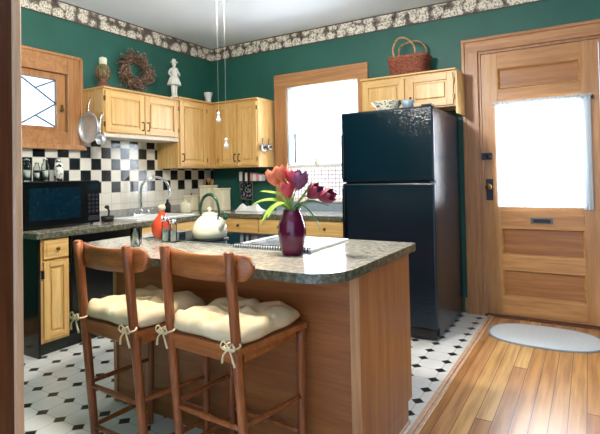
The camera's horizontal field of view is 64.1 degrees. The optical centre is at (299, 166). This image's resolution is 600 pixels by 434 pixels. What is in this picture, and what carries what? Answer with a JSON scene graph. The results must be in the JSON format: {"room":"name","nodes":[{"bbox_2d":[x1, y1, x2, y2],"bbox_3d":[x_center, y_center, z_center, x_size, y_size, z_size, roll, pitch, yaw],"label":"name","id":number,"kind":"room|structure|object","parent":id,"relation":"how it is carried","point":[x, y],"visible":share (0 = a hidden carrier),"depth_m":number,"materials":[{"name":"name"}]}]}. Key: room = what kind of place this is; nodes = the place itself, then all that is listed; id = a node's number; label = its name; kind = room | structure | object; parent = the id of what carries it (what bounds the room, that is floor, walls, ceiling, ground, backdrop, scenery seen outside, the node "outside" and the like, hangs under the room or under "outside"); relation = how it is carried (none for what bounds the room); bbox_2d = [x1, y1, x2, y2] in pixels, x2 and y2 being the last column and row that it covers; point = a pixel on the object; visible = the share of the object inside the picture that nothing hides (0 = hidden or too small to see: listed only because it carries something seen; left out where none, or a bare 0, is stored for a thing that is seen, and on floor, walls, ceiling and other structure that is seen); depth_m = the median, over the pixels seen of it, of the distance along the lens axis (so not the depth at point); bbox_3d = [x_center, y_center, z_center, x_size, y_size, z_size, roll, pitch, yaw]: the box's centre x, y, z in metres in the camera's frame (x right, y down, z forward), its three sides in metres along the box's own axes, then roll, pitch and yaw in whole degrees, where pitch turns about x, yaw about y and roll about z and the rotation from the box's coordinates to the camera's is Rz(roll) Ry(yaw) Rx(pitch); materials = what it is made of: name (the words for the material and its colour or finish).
{"room":"kitchen","nodes":[
{"label":"kitchen","id":0,"kind":"room"},
{"bbox_2d":[0,0,13,433],"bbox_3d":[-1.040,-0.121,1.305,0.198,2.895,0.395,-2,-1,31],"label":"trim","id":1,"kind":"structure","parent":0,"point":[6,177],"depth_m":1.40,"materials":[{"name":"brown wood"}]},
{"bbox_2d":[21,8,211,104],"bbox_3d":[-2.743,-0.044,3.393,0.160,2.895,6.165,-2,-1,31],"label":"wall","id":2,"kind":"structure","parent":0,"point":[38,30],"depth_m":4.73,"materials":[{"name":"green paint"}]},
{"bbox_2d":[21,45,86,150],"bbox_3d":[-2.306,-0.577,3.959,0.120,0.855,1.140,-2,-1,31],"label":"window","id":3,"kind":"structure","parent":2,"relation":"in","point":[64,135],"depth_m":4.25,"materials":[{"name":"brown wood"}]},
{"bbox_2d":[21,0,210,61],"bbox_3d":[-2.092,-1.405,4.381,0.006,0.162,3.811,-2,-1,31],"label":"trim","id":4,"kind":"structure","parent":2,"relation":"attached to","point":[54,8],"depth_m":4.78,"materials":[{"name":"paper"}]},
{"bbox_2d":[22,139,212,210],"bbox_3d":[-1.752,0.116,4.861,0.008,0.785,2.607,-2,-1,31],"label":"wall tiles","id":5,"kind":"structure","parent":2,"relation":"attached to","point":[120,168],"depth_m":4.82,"materials":[{"name":"white tile"}]},
{"bbox_2d":[83,86,178,142],"bbox_3d":[-1.633,-0.487,4.733,0.366,0.454,0.913,-2,-1,31],"label":"upper cabinet","id":6,"kind":"object","parent":2,"relation":"attached to","point":[128,115],"visible":0.99,"depth_m":4.55,"materials":[{"name":"brown wood"}]},
{"bbox_2d":[78,98,98,142],"bbox_3d":[-1.895,-0.416,4.335,0.284,0.417,0.045,-2,-1,31],"label":"saucepan","id":7,"kind":"object","parent":6,"relation":"hanging from","point":[89,122],"visible":0.96,"depth_m":4.36,"materials":[{"name":"metal"}]},
{"bbox_2d":[78,112,98,142],"bbox_3d":[-1.894,-0.350,4.334,0.284,0.284,0.045,-2,-1,31],"label":"bowl","id":8,"kind":"object","parent":7,"relation":"on","point":[89,122],"depth_m":4.36,"materials":[{"name":"metal"}]},
{"bbox_2d":[96,112,105,143],"bbox_3d":[-1.756,-0.340,4.248,0.090,0.292,0.050,-2,-1,31],"label":"ladle","id":9,"kind":"object","parent":6,"relation":"hanging from","point":[100,139],"visible":1,"depth_m":4.24,"materials":[{"name":"metal"}]},
{"bbox_2d":[96,134,105,143],"bbox_3d":[-1.754,-0.239,4.246,0.090,0.090,0.050,-2,-1,31],"label":"bowl","id":10,"kind":"object","parent":9,"relation":"on","point":[100,139],"depth_m":4.25,"materials":[{"name":"metal"}]},
{"bbox_2d":[95,57,110,86],"bbox_3d":[-1.824,-0.872,4.453,0.140,0.310,0.136,-2,-1,31],"label":"candle holder","id":11,"kind":"object","parent":6,"relation":"on","point":[102,72],"visible":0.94,"depth_m":4.41,"materials":[{"name":"brown ceramic"}]},
{"bbox_2d":[99,57,106,64],"bbox_3d":[-1.826,-0.986,4.456,0.072,0.082,0.072,-2,-1,31],"label":"candle","id":12,"kind":"object","parent":11,"relation":"on","point":[102,60],"depth_m":4.43,"materials":[{"name":"beige wax"}]},
{"bbox_2d":[114,48,157,92],"bbox_3d":[-1.670,-0.987,4.926,0.130,0.462,0.472,-2,-1,31],"label":"wreath","id":13,"kind":"object","parent":2,"relation":"hanging from","point":[126,75],"visible":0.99,"depth_m":4.91,"materials":[{"name":"brown plant"}]},
{"bbox_2d":[100,203,199,218],"bbox_3d":[-1.542,0.470,5.168,0.014,0.080,1.855,-2,-1,31],"label":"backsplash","id":14,"kind":"structure","parent":2,"relation":"attached to","point":[174,208],"depth_m":4.87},
{"bbox_2d":[157,97,224,168],"bbox_3d":[-1.161,-0.354,5.508,0.366,0.753,0.900,-2,-1,31],"label":"upper cabinet","id":15,"kind":"object","parent":2,"relation":"attached to","point":[194,148],"visible":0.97,"depth_m":5.22,"materials":[{"name":"brown wood"}]},
{"bbox_2d":[167,59,180,96],"bbox_3d":[-1.363,-0.954,5.221,0.148,0.442,0.148,-1,-1,-14],"label":"statuette","id":16,"kind":"object","parent":15,"relation":"on","point":[174,82],"visible":0.94,"depth_m":5.19,"materials":[{"name":"white ceramic"}]},
{"bbox_2d":[204,92,212,101],"bbox_3d":[-1.103,-0.811,5.817,0.106,0.170,0.106,-2,-1,31],"label":"cup","id":17,"kind":"object","parent":15,"relation":"on","point":[208,95],"visible":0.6,"depth_m":5.78,"materials":[{"name":"ceramic"}]},
{"bbox_2d":[59,0,450,48],"bbox_3d":[0.127,-1.634,1.669,6.620,0.100,6.165,-2,-1,31],"label":"ceiling","id":18,"kind":"structure","parent":0,"point":[198,22],"depth_m":4.74,"materials":[{"name":"paint"}]},
{"bbox_2d":[216,0,220,121],"bbox_3d":[-0.436,-0.893,2.527,0.032,1.325,0.032,-2,-1,31],"label":"pull cord","id":19,"kind":"object","parent":18,"relation":"hanging from","point":[218,119],"visible":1,"depth_m":2.51,"materials":[{"name":"white ceramic"}]},
{"bbox_2d":[224,25,228,148],"bbox_3d":[-0.391,-0.825,2.499,0.032,1.465,0.032,-2,-1,31],"label":"pull cord","id":20,"kind":"object","parent":18,"relation":"hanging from","point":[226,145],"visible":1,"depth_m":2.48,"materials":[{"name":"white ceramic"}]},
{"bbox_2d":[24,312,486,433],"bbox_3d":[-1.264,1.406,2.486,3.230,0.100,6.165,-2,-1,31],"label":"floor","id":21,"kind":"structure","parent":0,"point":[55,391],"depth_m":2.99,"materials":[{"name":"tile"}]},
{"bbox_2d":[11,0,23,433],"bbox_3d":[-0.858,-0.121,1.441,0.048,2.895,0.025,-2,-1,31],"label":"trim","id":22,"kind":"structure","parent":21,"relation":"on","point":[15,4],"depth_m":1.42,"materials":[{"name":"beige wood"}]},
{"bbox_2d":[23,236,71,358],"bbox_3d":[-2.048,0.965,3.694,0.642,0.862,0.244,-2,-1,31],"label":"base cabinet","id":23,"kind":"object","parent":21,"relation":"on","point":[46,265],"visible":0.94,"depth_m":3.52,"materials":[{"name":"brown wood"}]},
{"bbox_2d":[65,228,129,346],"bbox_3d":[-1.817,0.969,4.059,0.639,0.860,0.618,-2,-1,31],"label":"dishwasher","id":24,"kind":"object","parent":21,"relation":"on","point":[99,283],"visible":0.22,"depth_m":3.78,"materials":[{"name":"metal"}]},
{"bbox_2d":[73,240,209,433],"bbox_3d":[-0.733,0.836,2.241,0.496,1.012,0.458,-2,-1,35],"label":"bar stool","id":25,"kind":"object","parent":21,"relation":"on","point":[126,259],"visible":0.77,"depth_m":2.14,"materials":[{"name":"brown wood"}]},
{"bbox_2d":[69,285,205,348],"bbox_3d":[-0.737,0.677,2.244,0.442,0.134,0.460,-2,-1,35],"label":"seat cushion","id":26,"kind":"object","parent":25,"relation":"on","point":[150,301],"visible":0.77,"depth_m":2.16,"materials":[{"name":"beige fabric"}]},
{"bbox_2d":[142,220,195,233],"bbox_3d":[-1.384,0.974,4.788,0.636,0.862,1.070,-2,-1,31],"label":"base cabinet","id":27,"kind":"object","parent":21,"relation":"on","point":[186,225],"visible":0.02,"depth_m":4.64,"materials":[{"name":"brown wood"}]},
{"bbox_2d":[159,245,306,433],"bbox_3d":[-0.276,0.822,2.020,0.496,1.012,0.458,-2,-1,35],"label":"bar stool","id":28,"kind":"object","parent":21,"relation":"on","point":[229,268],"visible":0.94,"depth_m":1.91,"materials":[{"name":"brown wood"}]},
{"bbox_2d":[155,296,300,367],"bbox_3d":[-0.280,0.663,2.022,0.442,0.134,0.460,-2,-1,35],"label":"seat cushion","id":29,"kind":"object","parent":28,"relation":"on","point":[258,319],"visible":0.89,"depth_m":1.94,"materials":[{"name":"beige fabric"}]},
{"bbox_2d":[113,254,411,433],"bbox_3d":[-0.242,0.907,2.653,1.572,0.864,0.647,-2,-1,31],"label":"base cabinet","id":30,"kind":"object","parent":21,"relation":"on","point":[358,332],"visible":0.4,"depth_m":2.19,"materials":[{"name":"brown wood"}]},
{"bbox_2d":[88,230,415,283],"bbox_3d":[-0.387,0.456,2.652,1.810,0.039,0.975,-2,-1,31],"label":"countertop","id":31,"kind":"structure","parent":30,"relation":"on","point":[351,259],"depth_m":2.24,"materials":[{"name":"grey stone"}]},
{"bbox_2d":[130,227,140,246],"bbox_3d":[-0.916,0.395,2.678,0.060,0.105,0.060,-2,-1,31],"label":"drinking glass","id":32,"kind":"object","parent":31,"relation":"on","point":[132,230],"visible":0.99,"depth_m":2.66,"materials":[{"name":"white"}]},
{"bbox_2d":[151,204,172,238],"bbox_3d":[-0.850,0.343,2.966,0.128,0.216,0.128,-2,-1,31],"label":"oil bottle","id":33,"kind":"object","parent":31,"relation":"on","point":[156,228],"visible":0.77,"depth_m":2.92,"materials":[{"name":"glass"}]},
{"bbox_2d":[162,216,169,241],"bbox_3d":[-0.795,0.372,2.851,0.048,0.152,0.047,-2,-1,31],"label":"glass shaker","id":34,"kind":"object","parent":31,"relation":"on","point":[165,232],"visible":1,"depth_m":2.83,"materials":[{"name":"white"}]},
{"bbox_2d":[170,219,176,242],"bbox_3d":[-0.741,0.378,2.824,0.044,0.136,0.043,-2,-1,31],"label":"glass shaker","id":35,"kind":"object","parent":31,"relation":"on","point":[173,234],"visible":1,"depth_m":2.81,"materials":[{"name":"white"}]},
{"bbox_2d":[143,230,275,245],"bbox_3d":[-0.549,0.440,2.993,0.716,0.013,0.456,-2,-1,31],"label":"cooktop","id":36,"kind":"object","parent":31,"relation":"in","point":[231,238],"visible":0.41,"depth_m":2.89,"materials":[{"name":"black glass"}]},
{"bbox_2d":[192,193,227,239],"bbox_3d":[-0.536,0.294,2.872,0.208,0.271,0.230,-1,-1,-12],"label":"kettle","id":37,"kind":"object","parent":36,"relation":"on","point":[209,226],"visible":1,"depth_m":2.81,"materials":[{"name":"beige ceramic"}]},
{"bbox_2d":[232,235,347,252],"bbox_3d":[-0.041,0.418,2.656,0.480,0.025,0.471,-2,-1,29],"label":"spiral notebook","id":38,"kind":"object","parent":31,"relation":"on","point":[312,244],"visible":0.73,"depth_m":2.58,"materials":[{"name":"white paper"}]},
{"bbox_2d":[278,209,305,255],"bbox_3d":[-0.033,0.314,2.291,0.134,0.216,0.134,-2,-1,31],"label":"vase","id":39,"kind":"object","parent":31,"relation":"on","point":[291,226],"visible":0.96,"depth_m":2.24,"materials":[{"name":"ceramic"}]},
{"bbox_2d":[252,167,289,207],"bbox_3d":[-0.117,0.199,2.342,0.228,0.392,0.086,-1,-1,17],"label":"tulip","id":40,"kind":"object","parent":39,"relation":"in","point":[271,178],"visible":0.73,"depth_m":2.32,"materials":[{"name":"orange plant"}]},
{"bbox_2d":[260,165,292,208],"bbox_3d":[-0.124,0.192,2.353,0.239,0.405,0.084,-2,-2,40],"label":"tulip","id":41,"kind":"object","parent":39,"relation":"in","point":[280,173],"visible":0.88,"depth_m":2.30,"materials":[{"name":"orange plant"}]},
{"bbox_2d":[261,180,294,225],"bbox_3d":[-0.100,0.229,2.283,0.171,0.329,0.080,-1,-1,8],"label":"tulip","id":42,"kind":"object","parent":39,"relation":"in","point":[287,190],"visible":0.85,"depth_m":2.26,"materials":[{"name":"red plant"}]},
{"bbox_2d":[267,169,297,217],"bbox_3d":[-0.070,0.202,2.274,0.163,0.381,0.067,0,-1,-36],"label":"tulip","id":43,"kind":"object","parent":39,"relation":"in","point":[289,175],"visible":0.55,"depth_m":2.27,"materials":[{"name":"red plant"}]},
{"bbox_2d":[290,169,327,209],"bbox_3d":[0.041,0.200,2.280,0.184,0.381,0.096,-1,-1,-14],"label":"tulip","id":44,"kind":"object","parent":39,"relation":"in","point":[300,180],"visible":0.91,"depth_m":2.25,"materials":[{"name":"purple plant"}]},
{"bbox_2d":[294,182,323,209],"bbox_3d":[0.040,0.232,2.266,0.177,0.317,0.072,-2,-1,26],"label":"tulip","id":45,"kind":"object","parent":39,"relation":"in","point":[313,191],"visible":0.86,"depth_m":2.25,"materials":[{"name":"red plant"}]},
{"bbox_2d":[292,188,336,228],"bbox_3d":[0.062,0.245,2.228,0.230,0.289,0.081,-1,-1,16],"label":"tulip","id":46,"kind":"object","parent":39,"relation":"in","point":[327,195],"visible":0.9,"depth_m":2.21,"materials":[{"name":"red plant"}]},
{"bbox_2d":[221,217,342,237],"bbox_3d":[-0.043,0.951,4.976,1.560,0.862,0.636,-2,-1,31],"label":"base cabinet","id":47,"kind":"object","parent":21,"relation":"on","point":[330,229],"visible":0.1,"depth_m":4.77,"materials":[{"name":"brown wood"}]},
{"bbox_2d":[23,208,342,239],"bbox_3d":[-0.806,0.499,4.294,2.189,0.043,2.608,-2,-1,31],"label":"countertop","id":48,"kind":"structure","parent":47,"relation":"on","point":[85,228],"depth_m":4.21,"materials":[{"name":"grey stone"}]},
{"bbox_2d":[22,180,99,229],"bbox_3d":[-2.056,0.308,3.953,0.376,0.375,0.670,-2,-1,31],"label":"microwave","id":49,"kind":"object","parent":48,"relation":"on","point":[45,203],"visible":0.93,"depth_m":3.83,"materials":[{"name":"black glass"}]},
{"bbox_2d":[22,158,31,181],"bbox_3d":[-2.152,0.026,3.786,0.068,0.184,0.068,-2,-1,31],"label":"glass jar","id":50,"kind":"object","parent":49,"relation":"on","point":[26,175],"visible":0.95,"depth_m":3.77,"materials":[{"name":"white"}]},
{"bbox_2d":[33,162,40,180],"bbox_3d":[-2.111,0.040,3.854,0.052,0.158,0.052,-2,-1,31],"label":"glass jar","id":51,"kind":"object","parent":49,"relation":"on","point":[36,176],"visible":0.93,"depth_m":3.85,"materials":[{"name":"white"}]},
{"bbox_2d":[41,158,49,180],"bbox_3d":[-2.075,0.025,3.914,0.060,0.189,0.060,-2,-1,31],"label":"glass jar","id":52,"kind":"object","parent":49,"relation":"on","point":[44,174],"visible":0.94,"depth_m":3.90,"materials":[{"name":"white"}]},
{"bbox_2d":[54,158,63,180],"bbox_3d":[-2.015,0.024,4.012,0.076,0.192,0.076,-2,-1,31],"label":"shaker","id":53,"kind":"object","parent":49,"relation":"on","point":[58,168],"visible":1,"depth_m":3.99,"materials":[{"name":"white ceramic"}]},
{"bbox_2d":[101,205,113,221],"bbox_3d":[-1.727,0.422,4.314,0.116,0.148,0.116,-2,-1,31],"label":"pot","id":54,"kind":"object","parent":48,"relation":"on","point":[110,218],"visible":0.99,"depth_m":4.28,"materials":[{"name":"black metal"}]},
{"bbox_2d":[101,215,113,221],"bbox_3d":[-1.726,0.471,4.313,0.116,0.050,0.116,-2,-1,31],"label":"bowl","id":55,"kind":"object","parent":54,"relation":"on","point":[110,218],"depth_m":4.27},
{"bbox_2d":[131,176,170,215],"bbox_3d":[-1.528,0.295,4.902,0.391,0.398,0.146,0,-1,-38],"label":"faucet","id":56,"kind":"object","parent":48,"relation":"on","point":[141,212],"visible":1,"depth_m":4.87,"materials":[{"name":"silver metal"}]},
{"bbox_2d":[114,213,194,220],"bbox_3d":[-1.445,0.575,4.732,0.430,0.170,0.740,-2,-1,31],"label":"sink","id":57,"kind":"object","parent":48,"relation":"in","point":[151,216],"visible":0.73,"depth_m":4.77,"materials":[{"name":"white ceramic"}]},
{"bbox_2d":[123,214,175,218],"bbox_3d":[-1.445,0.580,4.732,0.330,0.160,0.630,-2,-1,31],"label":"basin","id":58,"kind":"object","parent":57,"relation":"in","point":[151,215],"depth_m":4.83,"materials":[{"name":"white ceramic"}]},
{"bbox_2d":[165,199,170,212],"bbox_3d":[-1.430,0.431,5.210,0.068,0.155,0.068,-2,-1,31],"label":"soap bottle","id":59,"kind":"object","parent":48,"relation":"on","point":[167,204],"visible":0.8,"depth_m":5.19,"materials":[{"name":"black plastic"}]},
{"bbox_2d":[180,200,190,212],"bbox_3d":[-1.246,0.438,5.262,0.120,0.135,0.120,-2,-1,31],"label":"sugar pot","id":60,"kind":"object","parent":48,"relation":"on","point":[185,207],"visible":1,"depth_m":5.21,"materials":[{"name":"beige ceramic"}]},
{"bbox_2d":[184,193,198,210],"bbox_3d":[-1.247,0.410,5.543,0.128,0.202,0.128,-2,-1,31],"label":"canister","id":61,"kind":"object","parent":48,"relation":"on","point":[193,199],"visible":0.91,"depth_m":5.50,"materials":[{"name":"beige ceramic"}]},
{"bbox_2d":[199,183,217,210],"bbox_3d":[-1.047,0.351,5.539,0.158,0.312,0.158,-2,-1,31],"label":"canister","id":62,"kind":"object","parent":48,"relation":"on","point":[208,202],"visible":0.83,"depth_m":5.47,"materials":[{"name":"beige ceramic"}]},
{"bbox_2d":[203,177,213,184],"bbox_3d":[-1.085,0.321,5.726,0.126,0.382,0.143,0,-1,-37],"label":"utensil crock","id":63,"kind":"object","parent":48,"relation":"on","point":[208,178],"visible":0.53,"depth_m":5.69,"materials":[{"name":"brown wood"}]},
{"bbox_2d":[213,187,230,210],"bbox_3d":[-0.878,0.364,5.460,0.148,0.277,0.148,-2,-1,31],"label":"canister","id":64,"kind":"object","parent":48,"relation":"on","point":[222,194],"visible":0.98,"depth_m":5.40,"materials":[{"name":"beige ceramic"}]},
{"bbox_2d":[240,182,253,205],"bbox_3d":[-0.627,0.332,5.673,0.200,0.340,0.052,-2,-1,31],"label":"framed print","id":65,"kind":"object","parent":48,"relation":"on","point":[246,188],"visible":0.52,"depth_m":5.68,"materials":[{"name":"paper"}]},
{"bbox_2d":[235,203,266,211],"bbox_3d":[-0.519,0.446,5.266,0.340,0.090,0.200,-2,-1,31],"label":"dish towel","id":66,"kind":"object","parent":48,"relation":"on","point":[242,208],"visible":0.96,"depth_m":5.21,"materials":[{"name":"white fabric"}]},
{"bbox_2d":[341,103,462,339],"bbox_3d":[0.912,0.439,4.162,0.770,1.815,0.888,-2,-1,31],"label":"refrigerator","id":67,"kind":"object","parent":21,"relation":"on","point":[400,166],"visible":0.69,"depth_m":3.79,"materials":[{"name":"black metal"}]},
{"bbox_2d":[371,100,401,109],"bbox_3d":[0.727,-0.489,3.935,0.276,0.078,0.221,-2,-1,31],"label":"bowl","id":68,"kind":"object","parent":67,"relation":"on","point":[385,104],"visible":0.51,"depth_m":3.86,"materials":[{"name":"white ceramic"}]},
{"bbox_2d":[401,100,414,107],"bbox_3d":[0.871,-0.491,3.825,0.104,0.070,0.104,-2,-1,31],"label":"cup","id":69,"kind":"object","parent":67,"relation":"on","point":[405,103],"visible":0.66,"depth_m":3.79,"materials":[{"name":"blue ceramic"}]},
{"bbox_2d":[211,0,599,311],"bbox_3d":[1.794,-0.115,4.345,6.940,2.895,0.160,-2,-1,31],"label":"wall","id":70,"kind":"structure","parent":0,"point":[250,76],"depth_m":4.84,"materials":[{"name":"green paint"}]},
{"bbox_2d":[213,97,274,167],"bbox_3d":[-0.641,-0.368,5.508,0.626,0.760,0.366,-2,-1,31],"label":"upper cabinet","id":71,"kind":"object","parent":70,"relation":"attached to","point":[244,122],"visible":0.97,"depth_m":5.37,"materials":[{"name":"brown wood"}]},
{"bbox_2d":[260,138,266,151],"bbox_3d":[-0.398,-0.238,5.269,0.036,0.154,0.090,-2,-1,31],"label":"measuring cup","id":72,"kind":"object","parent":71,"relation":"hanging from","point":[263,147],"visible":1,"depth_m":5.28,"materials":[{"name":"metal"}]},
{"bbox_2d":[267,140,271,149],"bbox_3d":[-0.336,-0.247,5.371,0.036,0.136,0.072,-2,-1,31],"label":"measuring cup","id":73,"kind":"object","parent":71,"relation":"hanging from","point":[269,146],"visible":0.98,"depth_m":5.38,"materials":[{"name":"metal"}]},
{"bbox_2d":[238,177,267,181],"bbox_3d":[-0.517,0.153,5.575,0.400,0.050,0.118,-2,-1,31],"label":"shelf","id":74,"kind":"object","parent":70,"relation":"attached to","point":[265,177],"visible":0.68,"depth_m":5.51,"materials":[{"name":"metal"}]},
{"bbox_2d":[239,172,242,180],"bbox_3d":[-0.663,0.118,5.663,0.040,0.110,0.100,-2,-1,31],"label":"greeting card","id":75,"kind":"object","parent":74,"relation":"in","point":[240,173],"visible":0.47,"depth_m":5.62,"materials":[{"name":"white paper"}]},
{"bbox_2d":[242,171,246,180],"bbox_3d":[-0.621,0.112,5.638,0.040,0.120,0.100,-2,-1,31],"label":"greeting card","id":76,"kind":"object","parent":74,"relation":"in","point":[243,172],"visible":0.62,"depth_m":5.60,"materials":[{"name":"white paper"}]},
{"bbox_2d":[247,171,254,180],"bbox_3d":[-0.561,0.112,5.601,0.040,0.115,0.100,-2,-1,31],"label":"greeting card","id":77,"kind":"object","parent":74,"relation":"in","point":[248,172],"visible":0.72,"depth_m":5.56,"materials":[{"name":"white paper"}]},
{"bbox_2d":[250,172,257,180],"bbox_3d":[-0.526,0.119,5.580,0.040,0.100,0.100,-2,-1,31],"label":"greeting card","id":78,"kind":"object","parent":74,"relation":"in","point":[251,173],"visible":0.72,"depth_m":5.54,"materials":[{"name":"paper"}]},
{"bbox_2d":[256,173,263,180],"bbox_3d":[-0.449,0.124,5.534,0.040,0.085,0.100,-2,-1,31],"label":"greeting card","id":79,"kind":"object","parent":74,"relation":"in","point":[257,175],"visible":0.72,"depth_m":5.50,"materials":[{"name":"paper"}]},
{"bbox_2d":[259,175,265,180],"bbox_3d":[-0.415,0.130,5.513,0.040,0.070,0.100,-2,-1,31],"label":"greeting card","id":80,"kind":"object","parent":74,"relation":"in","point":[261,177],"visible":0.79,"depth_m":5.48,"materials":[{"name":"white paper"}]},
{"bbox_2d":[274,62,368,210],"bbox_3d":[0.272,-0.290,5.202,1.220,1.530,0.150,-2,-1,31],"label":"window","id":81,"kind":"structure","parent":70,"relation":"in","point":[359,71],"depth_m":5.30,"materials":[{"name":"brown wood"}]},
{"bbox_2d":[288,163,346,199],"bbox_3d":[0.246,0.167,5.155,0.853,0.385,0.020,-2,-1,31],"label":"lattice screen","id":82,"kind":"object","parent":81,"relation":"on","point":[339,165],"visible":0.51,"depth_m":5.15,"materials":[{"name":"beige paint"}]},
{"bbox_2d":[314,154,319,163],"bbox_3d":[0.195,-0.079,5.179,0.068,0.110,0.068,-2,-1,31],"label":"bell ornament","id":83,"kind":"object","parent":82,"relation":"on","point":[317,161],"visible":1,"depth_m":5.16,"materials":[{"name":"white ceramic"}]},
{"bbox_2d":[286,79,357,163],"bbox_3d":[0.243,-0.475,5.183,0.880,0.870,0.040,-2,-1,31],"label":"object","id":84,"kind":"structure","parent":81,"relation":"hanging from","point":[315,111],"depth_m":5.21,"materials":[{"name":"white fabric"}]},
{"bbox_2d":[294,133,296,162],"bbox_3d":[-0.040,-0.204,5.309,0.026,0.335,0.026,-2,-1,31],"label":"blind wand","id":85,"kind":"object","parent":84,"relation":"hanging from","point":[294,133],"visible":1,"depth_m":5.30,"materials":[{"name":"white plastic"}]},
{"bbox_2d":[211,0,545,61],"bbox_3d":[1.724,-1.482,4.301,6.620,0.162,0.006,-2,-1,31],"label":"trim","id":86,"kind":"structure","parent":70,"relation":"attached to","point":[453,8],"depth_m":4.91,"materials":[{"name":"paper"}]},
{"bbox_2d":[360,67,464,115],"bbox_3d":[1.052,-0.646,4.486,0.901,0.392,0.366,-2,-1,31],"label":"upper cabinet","id":87,"kind":"object","parent":70,"relation":"attached to","point":[443,88],"visible":0.72,"depth_m":4.30,"materials":[{"name":"brown wood"}]},
{"bbox_2d":[387,37,431,75],"bbox_3d":[1.032,-1.020,4.506,0.398,0.356,0.294,-2,-1,31],"label":"wicker basket","id":88,"kind":"object","parent":87,"relation":"on","point":[405,65],"visible":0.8,"depth_m":4.42,"materials":[{"name":"brown wicker"}]},
{"bbox_2d":[465,297,467,312],"bbox_3d":[1.536,1.269,4.384,0.024,0.140,0.020,-2,-1,31],"label":"baseboard","id":89,"kind":"structure","parent":70,"relation":"attached to","point":[466,298],"depth_m":4.38,"materials":[{"name":"brown wood"}]},
{"bbox_2d":[461,19,599,314],"bbox_3d":[2.071,0.072,4.115,1.233,2.500,0.144,-2,-1,31],"label":"door frame","id":90,"kind":"structure","parent":70,"relation":"in","point":[472,50],"depth_m":4.33,"materials":[{"name":"brown wood"}]},
{"bbox_2d":[481,39,599,325],"bbox_3d":[2.047,0.139,4.083,0.914,2.327,0.127,-2,-1,31],"label":"door","id":91,"kind":"structure","parent":90,"relation":"attached to","point":[543,263],"depth_m":4.09,"materials":[{"name":"brown wood"}]},
{"bbox_2d":[492,93,593,209],"bbox_3d":[2.060,-0.111,4.062,0.767,0.945,0.044,-2,-1,31],"label":"door curtain","id":92,"kind":"object","parent":91,"relation":"hanging from","point":[544,144],"visible":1,"depth_m":4.04,"materials":[{"name":"white fabric"}]},
{"bbox_2d":[485,313,599,329],"bbox_3d":[2.097,1.314,4.094,0.940,0.016,0.135,-2,-1,31],"label":"threshold","id":93,"kind":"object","parent":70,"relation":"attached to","point":[486,314],"depth_m":4.04,"materials":[{"name":"brown wood"}]},
{"bbox_2d":[413,317,599,433],"bbox_3d":[1.568,1.315,0.773,3.390,0.100,6.165,-2,-1,31],"label":"floor","id":94,"kind":"structure","parent":0,"point":[501,387],"depth_m":2.77,"materials":[{"name":"brown wood"}]},
{"bbox_2d":[406,315,493,433],"bbox_3d":[0.121,1.306,1.631,0.048,0.010,6.135,-2,-1,31],"label":"trim","id":95,"kind":"structure","parent":94,"relation":"on","point":[489,318],"depth_m":2.91,"materials":[{"name":"brown wood"}]},
{"bbox_2d":[488,323,599,352],"bbox_3d":[1.886,1.311,3.687,0.802,0.011,0.552,-2,-1,31],"label":"door mat","id":96,"kind":"object","parent":94,"relation":"on","point":[529,335],"visible":1,"depth_m":3.65,"materials":[{"name":"grey fabric"}]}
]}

